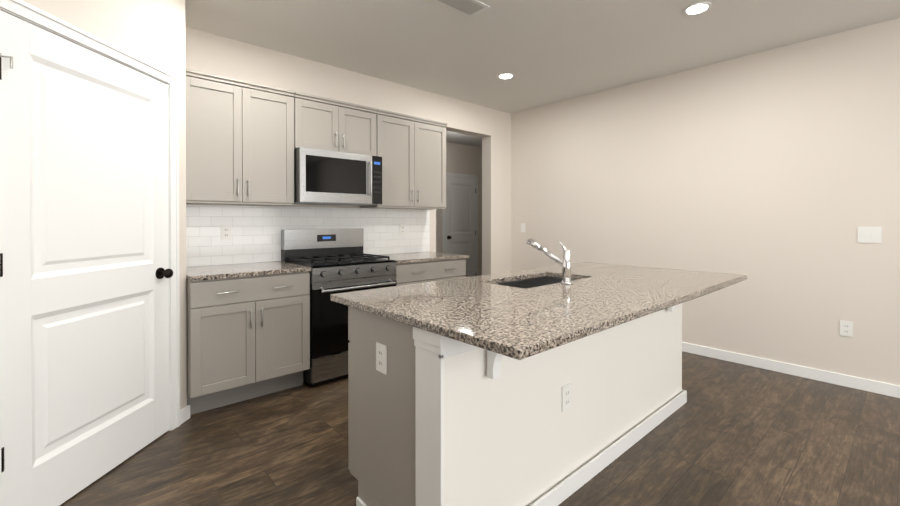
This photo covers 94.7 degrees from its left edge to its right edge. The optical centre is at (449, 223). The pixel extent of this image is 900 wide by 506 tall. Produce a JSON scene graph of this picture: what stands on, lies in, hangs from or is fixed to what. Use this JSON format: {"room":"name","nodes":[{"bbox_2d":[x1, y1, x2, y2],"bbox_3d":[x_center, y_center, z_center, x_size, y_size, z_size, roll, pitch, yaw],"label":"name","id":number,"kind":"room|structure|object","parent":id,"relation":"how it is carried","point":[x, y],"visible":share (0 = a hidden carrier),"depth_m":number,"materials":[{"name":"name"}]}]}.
{"room":"kitchen","nodes":[
{"label":"kitchen","id":0,"kind":"room"},
{"bbox_2d":[23,0,186,409],"bbox_3d":[-1.819,-0.097,1.031,0.120,2.700,3.200,0,0,3],"label":"wall","id":1,"kind":"structure","parent":0,"point":[152,31],"depth_m":2.37,"materials":[{"name":"paint"}]},
{"bbox_2d":[0,10,172,505],"bbox_3d":[-1.685,0.207,2.026,0.109,2.062,0.895,0,0,3],"label":"pantry door","id":2,"kind":"structure","parent":1,"relation":"in","point":[86,273],"depth_m":1.90,"materials":[{"name":"white paint"}]},
{"bbox_2d":[0,0,179,505],"bbox_3d":[-1.754,0.176,2.034,0.139,2.140,1.022,0,0,3],"label":"door frame","id":3,"kind":"structure","parent":1,"relation":"attached to","point":[33,15],"depth_m":2.48,"materials":[{"name":"white wood"}]},
{"bbox_2d":[180,404,189,424],"bbox_3d":[-1.751,1.209,1.043,0.014,0.088,3.214,0,0,3],"label":"baseboard","id":4,"kind":"structure","parent":1,"relation":"attached to","point":[184,413],"depth_m":2.60,"materials":[{"name":"white wood"}]},
{"bbox_2d":[185,27,510,274],"bbox_3d":[-1.411,-0.115,3.692,6.180,2.700,0.160,0,1,-42],"label":"wall","id":5,"kind":"structure","parent":0,"point":[205,52],"depth_m":4.32,"materials":[{"name":"paint"}]},
{"bbox_2d":[185,68,294,205],"bbox_3d":[-1.621,-0.596,3.148,0.770,0.902,0.358,0,1,-42],"label":"upper cabinet","id":6,"kind":"object","parent":5,"relation":"attached to","point":[239,142],"visible":0.98,"depth_m":3.02,"materials":[{"name":"grey wood"}]},
{"bbox_2d":[186,204,429,266],"bbox_3d":[-1.128,0.085,3.833,2.412,0.466,0.008,0,1,-42],"label":"tile backsplash","id":7,"kind":"structure","parent":5,"relation":"attached to","point":[255,234],"depth_m":3.50,"materials":[{"name":"white tile"}]},
{"bbox_2d":[221,225,230,239],"bbox_3d":[-1.758,0.070,3.256,0.072,0.115,0.008,0,1,-42],"label":"outlet","id":8,"kind":"object","parent":7,"relation":"attached to","point":[225,232],"visible":1,"depth_m":3.25,"materials":[{"name":"white plastic"}]},
{"bbox_2d":[400,224,405,234],"bbox_3d":[-0.500,0.062,4.385,0.072,0.115,0.008,0,1,-42],"label":"outlet","id":9,"kind":"object","parent":7,"relation":"attached to","point":[402,229],"visible":1,"depth_m":4.38,"materials":[{"name":"white plastic"}]},
{"bbox_2d":[294,92,377,155],"bbox_3d":[-1.050,-0.827,3.659,0.756,0.446,0.358,0,1,-42],"label":"upper cabinet","id":10,"kind":"object","parent":5,"relation":"attached to","point":[322,123],"visible":0.88,"depth_m":3.52,"materials":[{"name":"grey wood"}]},
{"bbox_2d":[294,147,381,205],"bbox_3d":[-1.016,-0.385,3.624,0.750,0.430,0.460,0,1,-42],"label":"microwave","id":11,"kind":"object","parent":10,"relation":"attached to","point":[324,177],"visible":1,"depth_m":3.44,"materials":[{"name":"silver metal"}]},
{"bbox_2d":[360,109,446,209],"bbox_3d":[-0.450,-0.603,4.199,0.848,0.902,0.358,0,1,-42],"label":"upper cabinet","id":12,"kind":"object","parent":5,"relation":"attached to","point":[411,151],"visible":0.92,"depth_m":4.07,"materials":[{"name":"grey wood"}]},
{"bbox_2d":[436,142,481,275],"bbox_3d":[-0.613,-0.138,7.161,5.920,2.700,0.160,0,1,-42],"label":"wall","id":13,"kind":"structure","parent":0,"point":[463,159],"depth_m":7.85,"materials":[{"name":"paint"}]},
{"bbox_2d":[442,172,477,275],"bbox_3d":[0.203,0.137,7.774,0.910,2.140,0.018,0,1,-42],"label":"door frame","id":14,"kind":"structure","parent":13,"relation":"attached to","point":[475,177],"depth_m":8.03,"materials":[{"name":"white wood"}]},
{"bbox_2d":[446,176,475,276],"bbox_3d":[0.227,0.169,7.752,0.777,2.062,0.080,0,1,-42],"label":"hall door","id":15,"kind":"structure","parent":13,"relation":"in","point":[460,216],"depth_m":7.79,"materials":[{"name":"grey paint"}]},
{"bbox_2d":[60,351,899,505],"bbox_3d":[1.030,1.273,2.492,11.000,0.060,10.600,0,1,-42],"label":"floor","id":16,"kind":"structure","parent":0,"point":[727,433],"depth_m":2.23,"materials":[{"name":"brown wood"}]},
{"bbox_2d":[186,272,309,414],"bbox_3d":[-1.522,0.797,3.048,0.770,0.884,0.653,0,1,-42],"label":"base cabinet","id":17,"kind":"object","parent":16,"relation":"on","point":[248,337],"visible":0.96,"depth_m":2.80,"materials":[{"name":"grey wood"}]},
{"bbox_2d":[186,261,310,280],"bbox_3d":[-1.528,0.339,3.051,0.770,0.030,0.640,0,1,-42],"label":"countertop","id":18,"kind":"structure","parent":17,"relation":"on","point":[201,273],"depth_m":2.93,"materials":[{"name":"stone"}]},
{"bbox_2d":[281,228,396,386],"bbox_3d":[-0.932,0.643,3.537,0.752,1.185,0.694,0,1,-42],"label":"range","id":19,"kind":"object","parent":16,"relation":"on","point":[337,260],"visible":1,"depth_m":3.26,"materials":[{"name":"silver metal"}]},
{"bbox_2d":[348,306,415,505],"bbox_3d":[-0.044,0.805,1.928,0.668,0.884,0.532,0,1,-42],"label":"base cabinet","id":20,"kind":"object","parent":16,"relation":"on","point":[381,440],"visible":0.12,"depth_m":1.66,"materials":[{"name":"grey wood"}]},
{"bbox_2d":[376,342,386,374],"bbox_3d":[-0.280,0.545,1.682,0.008,0.115,0.072,0,1,-42],"label":"outlet","id":21,"kind":"object","parent":20,"relation":"attached to","point":[381,358],"visible":1,"depth_m":1.67,"materials":[{"name":"white plastic"}]},
{"bbox_2d":[356,327,686,505],"bbox_3d":[0.609,0.802,2.343,2.250,0.883,0.591,0,1,-42],"label":"trim","id":22,"kind":"structure","parent":20,"relation":"attached to","point":[433,351],"depth_m":1.46,"materials":[{"name":"white wood"}]},
{"bbox_2d":[330,262,746,359],"bbox_3d":[0.664,0.344,2.290,2.287,0.030,1.130,0,1,-42],"label":"countertop","id":23,"kind":"structure","parent":20,"relation":"on","point":[486,312],"depth_m":1.77,"materials":[{"name":"stone"}]},
{"bbox_2d":[497,276,575,288],"bbox_3d":[0.520,0.459,2.456,0.734,0.200,0.389,0,1,-42],"label":"island sink","id":24,"kind":"object","parent":23,"relation":"in","point":[535,282],"visible":0.04,"depth_m":2.71,"materials":[{"name":"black metal"}]},
{"bbox_2d":[526,238,572,283],"bbox_3d":[0.559,0.207,2.358,0.062,0.242,0.302,0,1,-42],"label":"island faucet","id":25,"kind":"object","parent":23,"relation":"on","point":[565,263],"visible":1,"depth_m":2.26,"materials":[{"name":"silver metal"}]},
{"bbox_2d":[396,258,465,285],"bbox_3d":[-0.351,0.790,4.098,0.848,0.884,0.653,0,1,-42],"label":"base cabinet","id":26,"kind":"object","parent":16,"relation":"on","point":[416,272],"visible":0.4,"depth_m":3.85,"materials":[{"name":"grey wood"}]},
{"bbox_2d":[374,252,468,263],"bbox_3d":[-0.346,0.332,4.111,0.878,0.030,0.640,0,1,-42],"label":"countertop","id":27,"kind":"structure","parent":26,"relation":"on","point":[403,258],"depth_m":4.00,"materials":[{"name":"stone"}]},
{"bbox_2d":[444,303,681,505],"bbox_3d":[0.751,0.803,2.195,2.208,0.883,0.125,0,1,-42],"label":"wall","id":28,"kind":"structure","parent":16,"relation":"on","point":[514,435],"depth_m":1.82,"materials":[{"name":"paint"}]},
{"bbox_2d":[562,383,570,411],"bbox_3d":[0.540,0.803,1.915,0.072,0.115,0.008,0,1,-42],"label":"outlet","id":29,"kind":"object","parent":28,"relation":"attached to","point":[566,396],"visible":1,"depth_m":1.91,"materials":[{"name":"white plastic"}]},
{"bbox_2d":[487,306,674,378],"bbox_3d":[0.855,0.465,2.041,1.739,0.205,0.210,0,1,-42],"label":"corbel","id":30,"kind":"object","parent":28,"relation":"attached to","point":[494,359],"visible":0.35,"depth_m":1.53,"materials":[{"name":"white wood"}]},
{"bbox_2d":[185,0,899,146],"bbox_3d":[1.030,-1.497,2.473,11.000,0.080,10.600,0,1,-42],"label":"ceiling","id":31,"kind":"structure","parent":0,"point":[546,52],"depth_m":3.22,"materials":[{"name":"paint"}]},
{"bbox_2d":[435,0,489,16],"bbox_3d":[0.074,-1.454,2.731,0.360,0.009,0.180,0,1,-42],"label":"ceiling vent","id":32,"kind":"object","parent":31,"relation":"in","point":[470,8],"visible":1,"depth_m":2.77,"materials":[{"name":"white metal"}]},
{"bbox_2d":[497,73,513,78],"bbox_3d":[0.553,-1.463,4.114,0.170,0.010,0.170,0,1,-42],"label":"recessed light","id":33,"kind":"object","parent":31,"relation":"in","point":[505,76],"visible":1,"depth_m":4.11,"materials":[{"name":"white plastic"}]},
{"bbox_2d":[683,1,711,14],"bbox_3d":[1.671,-1.454,2.807,0.170,0.010,0.170,0,1,-42],"label":"recessed light","id":34,"kind":"object","parent":31,"relation":"in","point":[697,8],"visible":1,"depth_m":2.79,"materials":[{"name":"white plastic"}]},
{"bbox_2d":[511,18,899,385],"bbox_3d":[3.471,-0.109,2.756,0.160,2.700,7.750,0,1,-42],"label":"wall","id":35,"kind":"structure","parent":0,"point":[773,175],"depth_m":3.58,"materials":[{"name":"paint"}]},
{"bbox_2d":[521,223,524,231],"bbox_3d":[0.957,0.056,5.434,0.009,0.118,0.072,0,1,-42],"label":"light switch","id":36,"kind":"object","parent":35,"relation":"attached to","point":[522,227],"visible":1,"depth_m":5.43,"materials":[{"name":"white plastic"}]},
{"bbox_2d":[682,342,899,397],"bbox_3d":[3.410,1.198,2.701,0.014,0.088,7.735,0,1,-42],"label":"baseboard","id":37,"kind":"structure","parent":35,"relation":"attached to","point":[883,388],"depth_m":3.35,"materials":[{"name":"white wood"}]},
{"bbox_2d":[840,320,852,336],"bbox_3d":[3.010,0.798,3.149,0.008,0.115,0.072,0,1,-42],"label":"electrical outlet","id":38,"kind":"object","parent":35,"relation":"attached to","point":[846,328],"visible":1,"depth_m":3.15,"materials":[{"name":"white plastic"}]},
{"bbox_2d":[857,227,881,242],"bbox_3d":[3.090,0.082,3.055,0.009,0.118,0.125,0,1,-42],"label":"double light switch","id":39,"kind":"object","parent":35,"relation":"attached to","point":[869,234],"visible":1,"depth_m":3.05,"materials":[{"name":"white plastic"}]}
]}

